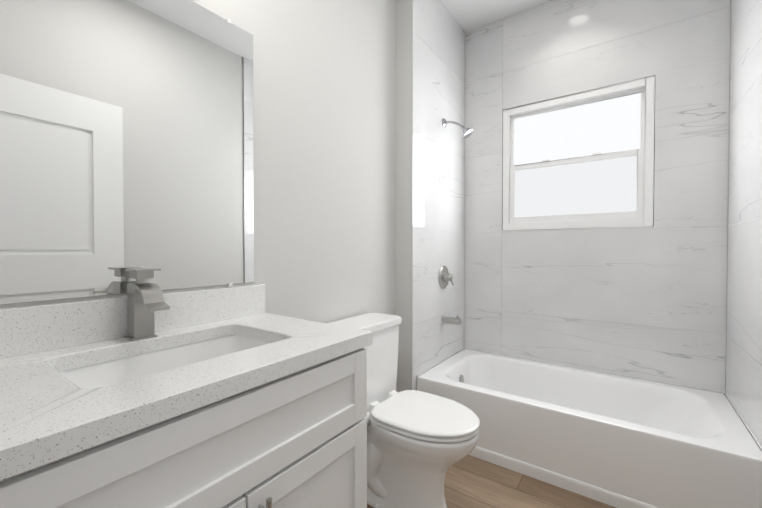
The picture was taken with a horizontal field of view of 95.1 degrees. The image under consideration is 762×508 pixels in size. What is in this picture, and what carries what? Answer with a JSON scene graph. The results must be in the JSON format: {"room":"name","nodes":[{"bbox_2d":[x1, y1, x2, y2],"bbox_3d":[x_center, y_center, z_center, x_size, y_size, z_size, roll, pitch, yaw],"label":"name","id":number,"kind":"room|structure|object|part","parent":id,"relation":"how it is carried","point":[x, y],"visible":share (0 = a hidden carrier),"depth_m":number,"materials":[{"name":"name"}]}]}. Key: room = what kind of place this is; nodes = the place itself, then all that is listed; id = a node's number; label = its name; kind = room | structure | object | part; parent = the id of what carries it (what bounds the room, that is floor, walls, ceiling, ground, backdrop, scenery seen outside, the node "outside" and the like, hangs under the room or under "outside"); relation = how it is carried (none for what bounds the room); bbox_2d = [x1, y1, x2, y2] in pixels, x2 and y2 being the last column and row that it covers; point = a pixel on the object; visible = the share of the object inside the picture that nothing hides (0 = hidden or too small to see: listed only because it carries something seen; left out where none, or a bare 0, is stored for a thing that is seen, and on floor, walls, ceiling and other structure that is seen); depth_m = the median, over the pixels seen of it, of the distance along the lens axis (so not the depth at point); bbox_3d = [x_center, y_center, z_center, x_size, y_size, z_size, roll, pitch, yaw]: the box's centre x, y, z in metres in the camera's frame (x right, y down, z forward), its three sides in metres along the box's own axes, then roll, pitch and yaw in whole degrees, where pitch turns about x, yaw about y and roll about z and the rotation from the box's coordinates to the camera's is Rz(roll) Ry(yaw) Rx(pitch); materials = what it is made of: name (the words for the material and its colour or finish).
{"room":"bathroom","nodes":[
{"label":"bathroom","id":0,"kind":"room"},
{"bbox_2d":[0,0,395,322],"bbox_3d":[-0.546,-0.299,1.423,0.130,2.900,2.020,1,1,36],"label":"wall","id":1,"kind":"structure","parent":0,"point":[324,120],"depth_m":1.68,"materials":[{"name":"white paint"}]},
{"bbox_2d":[0,0,253,303],"bbox_3d":[-0.741,-0.367,1.029,0.009,0.980,0.826,1,1,36],"label":"mirror","id":2,"kind":"object","parent":1,"relation":"attached to","point":[126,134],"visible":1,"depth_m":1.01,"materials":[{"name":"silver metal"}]},
{"bbox_2d":[396,0,462,391],"bbox_3d":[0.367,-0.315,2.604,0.244,2.900,0.965,1,1,36],"label":"wall","id":3,"kind":"structure","parent":0,"point":[403,144],"depth_m":2.17,"materials":[{"name":"white paint"}]},
{"bbox_2d":[411,0,464,389],"bbox_3d":[0.430,-0.314,2.473,0.009,2.900,0.825,1,1,36],"label":"shower wall tile","id":4,"kind":"structure","parent":3,"relation":"attached to","point":[437,147],"depth_m":2.39,"materials":[{"name":"tile"}]},
{"bbox_2d":[438,266,453,288],"bbox_3d":[0.473,0.167,2.479,0.061,0.164,0.164,1,1,36],"label":"shower valve","id":5,"kind":"object","parent":4,"relation":"attached to","point":[444,277],"visible":0.98,"depth_m":2.46,"materials":[{"name":"silver metal"}]},
{"bbox_2d":[441,315,461,324],"bbox_3d":[0.502,0.468,2.463,0.132,0.076,0.068,1,1,36],"label":"tub spout","id":6,"kind":"object","parent":4,"relation":"attached to","point":[451,320],"visible":1,"depth_m":2.44,"materials":[{"name":"silver metal"}]},
{"bbox_2d":[442,118,472,138],"bbox_3d":[0.535,-0.879,2.421,0.212,0.169,0.080,1,1,36],"label":"shower head","id":7,"kind":"object","parent":4,"relation":"attached to","point":[467,132],"visible":1,"depth_m":2.39},
{"bbox_3d":[0.507,-0.907,2.441,0.138,0.070,0.017,1,1,36],"label":"arm","id":8,"kind":"part","parent":7,"relation":"part of"},
{"bbox_2d":[367,455,615,507],"bbox_3d":[0.031,1.211,0.714,1.917,0.100,4.465,1,1,36],"label":"floor","id":9,"kind":"structure","parent":0,"point":[472,482],"depth_m":1.68,"materials":[{"name":"brown wood"}]},
{"bbox_2d":[0,268,372,507],"bbox_3d":[-0.495,0.601,0.883,0.593,1.115,0.882,1,1,36],"label":"bathroom vanity","id":10,"kind":"object","parent":9,"relation":"on","point":[144,393],"visible":1,"depth_m":0.80,"materials":[{"name":"white paint"}]},
{"bbox_2d":[124,268,169,340],"bbox_3d":[-0.658,0.142,0.982,0.155,0.200,0.063,1,1,36],"label":"faucet","id":11,"kind":"object","parent":10,"relation":"on","point":[143,298],"depth_m":0.98,"materials":[{"name":"silver metal"}]},
{"bbox_2d":[59,335,268,388],"bbox_3d":[-0.521,0.363,0.919,0.383,0.160,0.550,1,1,36],"label":"sink","id":12,"kind":"object","parent":10,"relation":"in","point":[113,369],"depth_m":1.00,"materials":[{"name":"white ceramic"}]},
{"bbox_3d":[-0.267,0.601,0.725,0.038,0.156,0.074,1,1,36],"label":"handle","id":13,"kind":"part","parent":10,"relation":"part of","materials":[{"name":"silver metal"}]},
{"bbox_2d":[327,313,479,507],"bbox_3d":[0.098,0.741,1.594,0.701,0.816,0.461,1,1,36],"label":"toilet","id":14,"kind":"object","parent":9,"relation":"on","point":[420,444],"visible":0.83,"depth_m":1.51,"materials":[{"name":"white ceramic"}]},
{"bbox_3d":[-0.095,0.351,1.735,0.216,0.041,0.446,1,1,36],"label":"lid","id":15,"kind":"part","parent":14,"relation":"part of","materials":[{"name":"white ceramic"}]},
{"bbox_3d":[-0.095,0.555,1.739,0.196,0.364,0.428,1,1,36],"label":"tank","id":16,"kind":"part","parent":14,"relation":"part of","materials":[{"name":"white ceramic"}]},
{"bbox_3d":[0.206,0.714,1.525,0.442,0.017,0.356,1,1,36],"label":"seat","id":17,"kind":"part","parent":14,"relation":"part of","materials":[{"name":"white plastic"}]},
{"bbox_3d":[0.206,0.693,1.525,0.446,0.019,0.360,1,1,36],"label":"seat lid","id":18,"kind":"part","parent":14,"relation":"part of","materials":[{"name":"white plastic"}]},
{"bbox_2d":[417,349,761,507],"bbox_3d":[1.064,0.956,2.059,1.519,0.372,0.784,1,1,36],"label":"tub","id":19,"kind":"object","parent":9,"relation":"on","point":[617,441],"visible":0.98,"depth_m":1.75,"materials":[{"name":"white ceramic"}]},
{"bbox_2d":[440,0,550,32],"bbox_3d":[0.031,-1.789,0.673,1.917,0.100,4.465,1,1,36],"label":"ceiling","id":20,"kind":"structure","parent":0,"point":[469,15],"depth_m":2.51,"materials":[{"name":"white paint"}]},
{"bbox_2d":[464,11,730,395],"bbox_3d":[1.390,-0.312,2.386,1.673,2.900,0.131,1,1,36],"label":"wall","id":21,"kind":"structure","parent":0,"point":[653,225],"depth_m":2.20,"materials":[{"name":"white paint"}]},
{"bbox_2d":[503,76,654,230],"bbox_3d":[1.310,-0.628,2.403,0.902,0.910,0.079,1,1,36],"label":"window","id":22,"kind":"structure","parent":21,"relation":"in","point":[584,159],"depth_m":2.35,"materials":[{"name":"white glass"}]},
{"bbox_2d":[417,347,761,449],"bbox_3d":[1.068,0.769,2.063,1.523,0.005,0.773,1,1,36],"label":"trim","id":23,"kind":"structure","parent":21,"relation":"attached to","point":[754,437],"depth_m":2.16,"materials":[{"name":"white paint"}]},
{"bbox_2d":[464,0,730,391],"bbox_3d":[1.296,-0.498,2.364,1.524,2.528,0.009,1,1,36],"label":"wall tile","id":24,"kind":"structure","parent":21,"relation":"attached to","point":[648,302],"depth_m":2.22,"materials":[{"name":"tile"}]},
{"bbox_2d":[727,398,761,450],"bbox_3d":[1.150,-0.289,0.723,0.131,2.900,2.854,1,1,36],"label":"wall","id":25,"kind":"structure","parent":0,"point":[745,425],"depth_m":1.63,"materials":[{"name":"white paint"}]},
{"bbox_2d":[725,0,761,445],"bbox_3d":[1.677,-0.301,1.582,0.009,2.900,0.825,1,1,36],"label":"wall tile","id":26,"kind":"structure","parent":25,"relation":"attached to","point":[743,389],"depth_m":1.63,"materials":[{"name":"tile"}]}
]}

